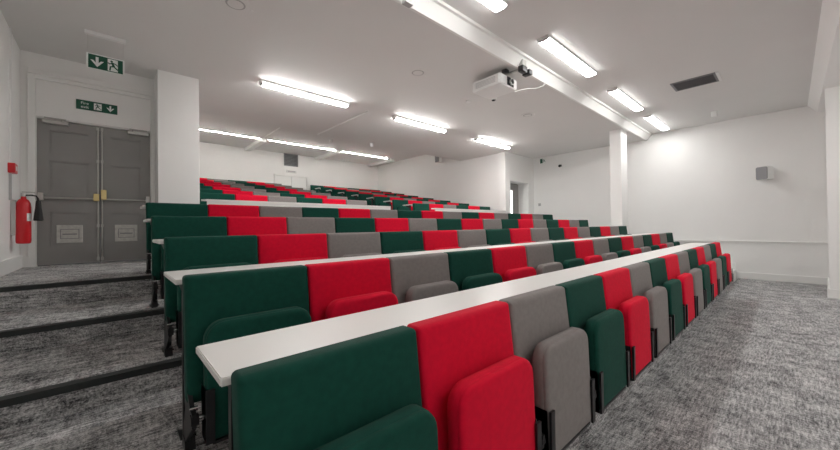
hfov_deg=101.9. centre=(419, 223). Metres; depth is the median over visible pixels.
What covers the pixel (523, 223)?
seat
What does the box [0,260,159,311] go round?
floor
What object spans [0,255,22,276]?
baseboard
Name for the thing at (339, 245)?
seat
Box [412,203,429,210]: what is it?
seat
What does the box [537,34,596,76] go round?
ceiling light
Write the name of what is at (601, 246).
seat
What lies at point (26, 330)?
floor
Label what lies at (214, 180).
seat
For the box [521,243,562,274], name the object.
seat
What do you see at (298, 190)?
seat
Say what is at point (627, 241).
seat
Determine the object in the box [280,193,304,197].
seat
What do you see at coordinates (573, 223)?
seat
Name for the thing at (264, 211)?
seat
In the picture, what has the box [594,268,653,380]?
seat
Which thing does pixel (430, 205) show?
seat
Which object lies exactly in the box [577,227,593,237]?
seat
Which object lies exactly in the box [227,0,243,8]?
grille
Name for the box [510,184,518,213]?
door
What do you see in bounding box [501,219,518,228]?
seat
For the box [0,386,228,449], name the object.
floor
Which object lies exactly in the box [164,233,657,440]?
writing desk
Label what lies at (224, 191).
seat
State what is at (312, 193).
seat
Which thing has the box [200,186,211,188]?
seat
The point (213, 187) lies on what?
seat
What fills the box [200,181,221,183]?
seat
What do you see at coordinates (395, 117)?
ceiling light
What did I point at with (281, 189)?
seat
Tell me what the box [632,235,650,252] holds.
seat
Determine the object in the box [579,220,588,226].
seat
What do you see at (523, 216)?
seat
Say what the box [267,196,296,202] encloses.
seat
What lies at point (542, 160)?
exit sign
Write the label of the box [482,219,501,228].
seat
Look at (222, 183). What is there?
seat
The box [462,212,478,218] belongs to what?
seat
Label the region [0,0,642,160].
ceiling
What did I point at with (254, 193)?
seat
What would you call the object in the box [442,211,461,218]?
seat
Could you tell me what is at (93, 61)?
exit sign
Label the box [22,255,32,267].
baseboard
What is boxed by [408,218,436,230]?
seat
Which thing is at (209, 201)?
writing desk
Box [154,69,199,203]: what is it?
column
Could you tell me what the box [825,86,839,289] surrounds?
wall pier
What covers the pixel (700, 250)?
seat
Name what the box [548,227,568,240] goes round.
seat
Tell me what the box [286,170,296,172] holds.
control panel
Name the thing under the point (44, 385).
stair step
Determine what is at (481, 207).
seat
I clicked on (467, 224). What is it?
seat
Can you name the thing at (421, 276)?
seat
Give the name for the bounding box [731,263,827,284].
baseboard
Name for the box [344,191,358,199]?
seat
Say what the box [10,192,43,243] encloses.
fire extinguisher
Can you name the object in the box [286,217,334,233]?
seat
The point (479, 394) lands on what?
seat
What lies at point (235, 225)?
seat
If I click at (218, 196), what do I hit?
seat
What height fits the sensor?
0.110 m
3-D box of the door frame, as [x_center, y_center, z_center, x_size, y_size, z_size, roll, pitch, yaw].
[-4.499,-0.711,4.744,1.270,2.530,0.050,0,-1,-43]
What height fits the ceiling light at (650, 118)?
0.052 m
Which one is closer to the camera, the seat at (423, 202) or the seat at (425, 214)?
the seat at (425, 214)
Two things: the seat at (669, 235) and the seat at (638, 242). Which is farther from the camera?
the seat at (669, 235)
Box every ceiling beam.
[245,138,266,150]
[315,150,339,159]
[367,159,393,166]
[393,0,651,140]
[807,0,839,111]
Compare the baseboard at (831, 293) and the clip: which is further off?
the baseboard at (831, 293)
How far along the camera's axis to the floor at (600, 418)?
2.62 m
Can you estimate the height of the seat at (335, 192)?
0.745 m
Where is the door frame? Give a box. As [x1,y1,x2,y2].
[28,67,154,266]
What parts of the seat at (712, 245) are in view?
backrest, seat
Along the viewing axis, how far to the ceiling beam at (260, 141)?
11.15 m
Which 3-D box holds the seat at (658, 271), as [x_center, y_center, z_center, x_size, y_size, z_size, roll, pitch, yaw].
[2.252,0.715,3.151,0.547,0.745,0.244,0,-1,-43]
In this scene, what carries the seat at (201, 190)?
on the floor
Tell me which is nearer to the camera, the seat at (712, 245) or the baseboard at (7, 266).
the baseboard at (7, 266)
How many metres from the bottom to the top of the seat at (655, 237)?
0.745 m
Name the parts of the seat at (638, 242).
backrest, seat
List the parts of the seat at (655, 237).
backrest, seat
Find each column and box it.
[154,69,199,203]
[609,129,628,233]
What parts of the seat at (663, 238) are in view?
backrest, seat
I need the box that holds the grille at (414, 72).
[413,71,422,74]
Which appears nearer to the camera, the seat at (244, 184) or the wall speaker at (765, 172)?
the wall speaker at (765, 172)
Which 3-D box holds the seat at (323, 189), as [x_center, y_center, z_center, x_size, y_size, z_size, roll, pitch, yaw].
[-3.430,-0.979,12.775,0.547,0.745,0.244,0,-1,-43]
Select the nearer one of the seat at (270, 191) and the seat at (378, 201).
the seat at (270, 191)
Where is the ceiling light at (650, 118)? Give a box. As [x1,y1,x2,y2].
[643,114,668,130]
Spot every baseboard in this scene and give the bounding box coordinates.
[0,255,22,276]
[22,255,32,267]
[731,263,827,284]
[827,278,839,298]
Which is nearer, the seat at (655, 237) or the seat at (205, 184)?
the seat at (655, 237)
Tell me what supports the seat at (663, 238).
on the floor at (153, 421)
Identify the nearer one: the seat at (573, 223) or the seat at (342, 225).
the seat at (342, 225)
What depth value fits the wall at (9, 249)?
3.75 m
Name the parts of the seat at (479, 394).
seat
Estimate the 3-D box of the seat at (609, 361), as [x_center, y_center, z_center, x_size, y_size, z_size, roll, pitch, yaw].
[1.037,0.720,2.036,0.547,0.745,0.244,0,-1,-43]
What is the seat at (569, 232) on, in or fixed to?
on the stair step
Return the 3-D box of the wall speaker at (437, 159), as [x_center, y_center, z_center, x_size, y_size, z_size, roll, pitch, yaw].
[0.709,-2.384,12.649,0.251,0.276,0.218,0,-1,-43]
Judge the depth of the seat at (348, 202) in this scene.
7.62 m
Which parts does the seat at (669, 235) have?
backrest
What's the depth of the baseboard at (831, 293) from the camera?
5.75 m
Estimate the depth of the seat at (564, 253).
3.78 m
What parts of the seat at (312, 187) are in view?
backrest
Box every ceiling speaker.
[220,0,253,11]
[409,68,426,76]
[521,113,534,116]
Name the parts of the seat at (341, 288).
seat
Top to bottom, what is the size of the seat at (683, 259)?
0.745 m
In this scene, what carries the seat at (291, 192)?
on the floor
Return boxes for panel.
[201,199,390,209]
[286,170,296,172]
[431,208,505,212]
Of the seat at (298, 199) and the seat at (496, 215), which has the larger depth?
the seat at (496, 215)
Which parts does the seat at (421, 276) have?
seat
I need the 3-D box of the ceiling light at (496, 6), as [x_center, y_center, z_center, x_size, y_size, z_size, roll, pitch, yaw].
[0.320,-2.376,3.236,1.620,0.052,0.160,0,-1,-43]
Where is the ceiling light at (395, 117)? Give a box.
[392,115,446,132]
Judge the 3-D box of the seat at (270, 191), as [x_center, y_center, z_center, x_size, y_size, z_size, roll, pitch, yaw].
[-3.368,-0.418,8.139,0.547,0.745,0.244,0,-1,-43]
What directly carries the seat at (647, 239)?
on the floor at (153, 421)
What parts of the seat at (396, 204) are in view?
seat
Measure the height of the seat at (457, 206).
0.745 m
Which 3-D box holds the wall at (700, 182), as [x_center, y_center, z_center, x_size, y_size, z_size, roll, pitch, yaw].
[6.790,-0.614,8.757,0.150,4.030,8.900,0,-1,-43]
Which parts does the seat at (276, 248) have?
seat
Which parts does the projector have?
arm knob, arm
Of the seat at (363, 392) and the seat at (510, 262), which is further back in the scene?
the seat at (510, 262)
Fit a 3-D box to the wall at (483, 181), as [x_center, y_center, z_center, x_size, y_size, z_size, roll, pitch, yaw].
[0.423,-1.060,13.206,0.210,3.470,6.850,0,-1,-43]
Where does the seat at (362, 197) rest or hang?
on the floor
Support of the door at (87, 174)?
attached to the wall at (53, 99)
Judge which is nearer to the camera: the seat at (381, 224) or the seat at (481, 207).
the seat at (381, 224)
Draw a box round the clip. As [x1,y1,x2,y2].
[402,0,412,7]
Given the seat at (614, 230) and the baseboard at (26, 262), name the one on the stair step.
the seat at (614, 230)
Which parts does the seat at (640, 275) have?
backrest, seat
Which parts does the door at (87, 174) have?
closer arm, plate moulding, kick plate, bolt rod, bolt rod, kick plate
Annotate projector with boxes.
[473,59,545,98]
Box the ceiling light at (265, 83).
[259,79,349,107]
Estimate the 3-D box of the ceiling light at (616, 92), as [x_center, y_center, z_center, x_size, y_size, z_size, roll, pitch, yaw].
[4.032,-2.390,6.644,1.620,0.052,0.160,0,-1,-43]
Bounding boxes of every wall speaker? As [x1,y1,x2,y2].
[435,156,441,162]
[756,166,773,179]
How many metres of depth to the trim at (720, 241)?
7.71 m
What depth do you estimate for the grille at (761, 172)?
7.49 m
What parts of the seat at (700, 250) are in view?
backrest, seat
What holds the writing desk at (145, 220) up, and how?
on the floor at (26, 330)
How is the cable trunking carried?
attached to the ceiling at (361, 53)
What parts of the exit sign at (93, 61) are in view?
panel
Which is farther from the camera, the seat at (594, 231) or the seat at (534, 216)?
the seat at (534, 216)
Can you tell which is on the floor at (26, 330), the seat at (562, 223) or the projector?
the seat at (562, 223)
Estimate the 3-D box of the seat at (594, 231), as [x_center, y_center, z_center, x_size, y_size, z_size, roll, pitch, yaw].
[3.507,0.442,6.732,0.547,0.745,0.244,0,-1,-43]
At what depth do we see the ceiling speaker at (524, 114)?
7.11 m
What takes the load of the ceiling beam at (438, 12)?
attached to the ceiling at (762, 52)
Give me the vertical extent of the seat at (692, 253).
0.745 m
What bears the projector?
hanging from the ceiling beam at (438, 12)
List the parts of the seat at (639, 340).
backrest, seat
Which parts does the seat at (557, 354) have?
backrest, leg, seat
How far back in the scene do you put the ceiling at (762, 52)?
4.70 m
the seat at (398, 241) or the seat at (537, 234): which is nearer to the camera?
the seat at (398, 241)
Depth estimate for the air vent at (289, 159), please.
12.97 m
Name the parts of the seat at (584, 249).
backrest, seat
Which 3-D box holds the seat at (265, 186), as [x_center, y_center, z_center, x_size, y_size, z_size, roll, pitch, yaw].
[-4.132,-0.696,9.784,0.547,0.745,0.244,0,-1,-43]
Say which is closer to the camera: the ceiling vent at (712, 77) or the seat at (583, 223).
the ceiling vent at (712, 77)
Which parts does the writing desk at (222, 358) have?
support post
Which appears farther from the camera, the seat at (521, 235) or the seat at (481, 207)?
the seat at (481, 207)
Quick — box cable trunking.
[317,111,368,134]
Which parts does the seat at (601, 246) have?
backrest, seat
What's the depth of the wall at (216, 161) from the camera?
12.49 m
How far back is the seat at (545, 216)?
9.22 m
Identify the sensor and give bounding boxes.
[711,111,716,116]
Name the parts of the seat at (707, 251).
backrest, seat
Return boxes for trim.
[674,240,827,244]
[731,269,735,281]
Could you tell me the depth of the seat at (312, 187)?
13.32 m
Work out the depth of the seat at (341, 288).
1.92 m
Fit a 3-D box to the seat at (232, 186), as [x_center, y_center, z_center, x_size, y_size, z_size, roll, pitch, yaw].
[-4.357,-0.555,8.404,0.547,0.745,0.244,0,-1,-43]
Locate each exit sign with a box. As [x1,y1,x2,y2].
[76,99,116,114]
[84,29,125,75]
[540,158,545,163]
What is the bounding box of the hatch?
[274,174,307,189]
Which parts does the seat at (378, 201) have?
backrest, seat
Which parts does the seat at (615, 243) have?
backrest, seat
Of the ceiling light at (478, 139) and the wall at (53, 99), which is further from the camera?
the ceiling light at (478, 139)
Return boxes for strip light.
[199,128,259,138]
[268,139,335,150]
[341,151,387,158]
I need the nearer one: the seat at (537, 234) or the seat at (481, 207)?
the seat at (537, 234)
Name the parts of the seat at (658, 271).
backrest, seat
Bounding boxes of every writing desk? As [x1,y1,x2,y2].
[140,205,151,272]
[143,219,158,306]
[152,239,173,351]
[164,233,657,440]
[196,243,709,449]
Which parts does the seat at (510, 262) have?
seat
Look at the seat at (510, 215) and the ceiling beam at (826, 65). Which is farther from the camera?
the seat at (510, 215)
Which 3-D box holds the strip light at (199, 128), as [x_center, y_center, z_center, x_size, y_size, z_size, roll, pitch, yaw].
[-5.809,-2.628,9.793,2.300,0.042,0.060,0,-1,-43]
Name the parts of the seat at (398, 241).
seat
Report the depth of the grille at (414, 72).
5.08 m
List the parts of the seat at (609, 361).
backrest, seat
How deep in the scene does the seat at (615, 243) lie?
4.91 m
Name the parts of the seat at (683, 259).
backrest, seat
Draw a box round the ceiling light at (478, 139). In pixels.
[474,137,509,148]
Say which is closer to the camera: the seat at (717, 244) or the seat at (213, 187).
the seat at (717, 244)
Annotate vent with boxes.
[284,153,297,166]
[670,72,721,91]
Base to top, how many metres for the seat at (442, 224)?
0.745 m
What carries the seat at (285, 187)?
on the floor
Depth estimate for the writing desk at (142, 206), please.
3.60 m
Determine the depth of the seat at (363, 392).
0.90 m
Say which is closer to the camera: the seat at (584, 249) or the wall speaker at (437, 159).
the seat at (584, 249)
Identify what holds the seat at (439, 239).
on the stair step
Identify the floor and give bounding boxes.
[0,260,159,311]
[0,294,175,356]
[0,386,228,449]
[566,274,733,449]
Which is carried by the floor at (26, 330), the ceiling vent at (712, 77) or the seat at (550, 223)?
the seat at (550, 223)
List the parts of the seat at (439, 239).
seat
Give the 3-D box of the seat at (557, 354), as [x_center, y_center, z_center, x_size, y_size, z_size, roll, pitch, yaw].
[0.632,0.721,1.664,0.547,0.745,0.244,0,-1,-43]
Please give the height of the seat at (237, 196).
0.745 m
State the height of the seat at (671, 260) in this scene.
0.745 m
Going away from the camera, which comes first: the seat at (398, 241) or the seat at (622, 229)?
the seat at (398, 241)
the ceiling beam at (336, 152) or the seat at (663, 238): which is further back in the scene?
the ceiling beam at (336, 152)
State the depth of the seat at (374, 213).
5.50 m
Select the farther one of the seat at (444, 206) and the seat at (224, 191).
the seat at (444, 206)
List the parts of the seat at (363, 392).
seat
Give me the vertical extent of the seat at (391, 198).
0.745 m
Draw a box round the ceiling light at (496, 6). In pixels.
[479,0,508,12]
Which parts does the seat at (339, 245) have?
seat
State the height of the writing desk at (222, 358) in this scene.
0.748 m
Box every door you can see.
[36,116,150,266]
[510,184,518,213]
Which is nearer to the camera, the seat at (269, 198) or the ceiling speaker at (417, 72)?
the ceiling speaker at (417, 72)
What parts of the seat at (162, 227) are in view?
leg, seat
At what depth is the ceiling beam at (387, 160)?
14.64 m
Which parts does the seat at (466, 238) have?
seat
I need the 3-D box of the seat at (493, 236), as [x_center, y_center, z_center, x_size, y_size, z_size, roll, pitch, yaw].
[1.076,0.451,4.500,0.547,0.745,0.244,0,-1,-43]
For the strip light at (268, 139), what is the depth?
11.44 m
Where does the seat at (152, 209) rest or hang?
on the floor at (56, 285)
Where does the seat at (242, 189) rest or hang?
on the floor
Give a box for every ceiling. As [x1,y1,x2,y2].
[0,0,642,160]
[199,113,425,165]
[442,0,821,133]
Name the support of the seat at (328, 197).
on the floor
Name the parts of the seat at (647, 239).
backrest, seat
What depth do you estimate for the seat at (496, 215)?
7.74 m
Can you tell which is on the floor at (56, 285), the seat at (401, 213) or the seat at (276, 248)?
the seat at (401, 213)
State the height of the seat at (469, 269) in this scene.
0.745 m
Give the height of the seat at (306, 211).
0.745 m
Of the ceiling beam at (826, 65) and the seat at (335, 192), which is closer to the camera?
the ceiling beam at (826, 65)
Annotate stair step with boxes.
[0,327,181,433]
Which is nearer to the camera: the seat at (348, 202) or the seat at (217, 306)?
the seat at (217, 306)
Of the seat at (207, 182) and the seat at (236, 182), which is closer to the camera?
the seat at (207, 182)
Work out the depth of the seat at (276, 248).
2.63 m
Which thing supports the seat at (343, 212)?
on the floor at (56, 285)
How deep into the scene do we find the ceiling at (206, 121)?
11.14 m
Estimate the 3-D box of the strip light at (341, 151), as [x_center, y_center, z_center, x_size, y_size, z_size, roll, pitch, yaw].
[-2.104,-2.642,13.195,2.080,0.042,0.060,0,-1,-43]
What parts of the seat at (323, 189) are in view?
backrest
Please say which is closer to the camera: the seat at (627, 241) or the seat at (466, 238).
the seat at (466, 238)
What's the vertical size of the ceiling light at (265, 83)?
0.085 m
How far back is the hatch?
12.98 m
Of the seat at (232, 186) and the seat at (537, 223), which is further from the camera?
the seat at (232, 186)
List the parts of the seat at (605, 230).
backrest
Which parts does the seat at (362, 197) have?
backrest, seat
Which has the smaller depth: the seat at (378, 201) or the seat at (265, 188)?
the seat at (265, 188)
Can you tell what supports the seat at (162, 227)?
on the floor at (26, 330)
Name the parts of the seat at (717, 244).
backrest, seat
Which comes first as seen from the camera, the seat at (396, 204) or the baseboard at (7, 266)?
the baseboard at (7, 266)
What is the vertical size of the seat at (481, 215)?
0.745 m
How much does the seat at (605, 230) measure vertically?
0.745 m
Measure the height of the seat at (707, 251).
0.745 m
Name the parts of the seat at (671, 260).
backrest, seat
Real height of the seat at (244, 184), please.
0.745 m
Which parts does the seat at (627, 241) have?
backrest, seat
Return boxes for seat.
[146,202,207,273]
[151,216,226,307]
[164,235,257,356]
[182,265,311,449]
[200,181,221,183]
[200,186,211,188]
[200,189,222,193]
[200,192,234,203]
[204,183,229,186]
[208,204,258,216]
[212,186,240,190]
[214,180,235,182]
[222,183,243,185]
[222,190,252,194]
[226,217,286,235]
[230,185,254,188]
[231,325,437,449]
[235,194,267,200]
[236,182,255,184]
[241,188,265,191]
[244,184,264,186]
[253,192,279,195]
[254,187,276,189]
[256,233,327,263]
[259,206,301,216]
[265,186,284,188]
[266,190,289,193]
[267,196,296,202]
[277,188,296,190]
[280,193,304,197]
[285,187,302,189]
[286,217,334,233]
[290,191,310,194]
[296,197,322,203]
[297,189,315,192]
[302,207,338,217]
[304,258,397,321]
[305,195,326,198]
[310,185,323,192]
[311,192,330,195]
[320,187,333,195]
[322,199,345,204]
[325,232,380,258]
[327,196,346,199]
[332,189,345,196]
[334,218,374,232]
[338,208,369,217]
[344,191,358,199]
[346,200,366,204]
[358,193,374,205]
[370,209,397,217]
[374,196,391,209]
[374,218,408,231]
[379,231,425,253]
[386,253,457,303]
[390,197,403,207]
[392,199,408,209]
[397,210,421,217]
[407,300,541,449]
[408,200,421,209]
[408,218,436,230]
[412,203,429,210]
[421,211,442,218]
[422,201,434,203]
[422,230,460,250]
[429,204,442,210]
[437,219,461,229]
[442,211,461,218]
[443,205,455,208]
[444,249,502,290]
[456,205,468,208]
[456,229,490,247]
[461,219,482,229]
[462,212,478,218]
[468,206,479,209]
[478,212,494,218]
[479,206,489,209]
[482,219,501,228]
[485,229,514,245]
[487,246,536,281]
[494,213,507,218]
[499,285,595,449]
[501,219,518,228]
[508,213,520,218]
[510,228,534,243]
[518,219,533,227]
[521,214,532,218]
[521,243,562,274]
[530,228,553,241]
[532,214,542,219]
[532,219,546,227]
[543,214,552,219]
[546,220,558,227]
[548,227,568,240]
[551,241,584,268]
[556,275,629,413]
[558,220,569,226]
[563,227,580,238]
[569,220,579,226]
[573,240,602,264]
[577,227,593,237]
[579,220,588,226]
[589,227,605,236]
[590,238,617,260]
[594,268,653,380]
[600,226,614,236]
[607,237,630,257]
[609,226,622,235]
[618,226,631,234]
[621,236,641,254]
[621,262,671,357]
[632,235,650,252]
[642,234,659,250]
[642,258,685,340]
[650,234,666,248]
[658,233,673,247]
[658,254,696,326]
[666,233,679,245]
[672,251,705,315]
[683,249,712,307]
[691,247,718,299]
[698,245,723,293]
[706,243,728,288]
[713,242,732,283]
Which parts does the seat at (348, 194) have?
seat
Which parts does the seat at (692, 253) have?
backrest, seat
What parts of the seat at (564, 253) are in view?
backrest, seat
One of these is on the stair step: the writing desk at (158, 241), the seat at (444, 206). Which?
the writing desk at (158, 241)
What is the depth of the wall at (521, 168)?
11.55 m
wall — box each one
[0,10,19,260]
[20,50,153,255]
[199,142,377,189]
[378,152,509,212]
[509,153,533,213]
[533,106,828,279]
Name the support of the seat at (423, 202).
on the floor
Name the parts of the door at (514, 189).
glass panel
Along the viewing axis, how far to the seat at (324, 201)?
7.25 m
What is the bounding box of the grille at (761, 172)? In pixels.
[756,166,767,179]
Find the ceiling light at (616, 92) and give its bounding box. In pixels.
[607,87,642,110]
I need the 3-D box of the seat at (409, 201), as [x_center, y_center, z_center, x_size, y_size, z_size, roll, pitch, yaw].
[-0.101,-0.289,9.964,0.547,0.745,0.244,0,-1,-43]
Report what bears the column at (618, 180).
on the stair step
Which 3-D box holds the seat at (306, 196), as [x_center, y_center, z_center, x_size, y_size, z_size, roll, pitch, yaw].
[-2.378,-0.281,7.875,0.547,0.745,0.244,0,-1,-43]
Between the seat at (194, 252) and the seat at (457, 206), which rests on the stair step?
the seat at (194, 252)
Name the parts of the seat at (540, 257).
backrest, seat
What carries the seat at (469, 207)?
on the floor
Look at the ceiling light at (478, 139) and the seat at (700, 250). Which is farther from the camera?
the ceiling light at (478, 139)
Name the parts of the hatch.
door, door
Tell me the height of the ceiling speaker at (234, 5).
0.011 m
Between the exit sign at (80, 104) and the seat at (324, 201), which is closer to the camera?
the exit sign at (80, 104)
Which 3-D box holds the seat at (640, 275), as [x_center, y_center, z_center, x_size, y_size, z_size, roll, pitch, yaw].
[1.847,0.717,2.780,0.547,0.745,0.244,0,-1,-43]
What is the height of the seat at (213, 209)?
0.745 m

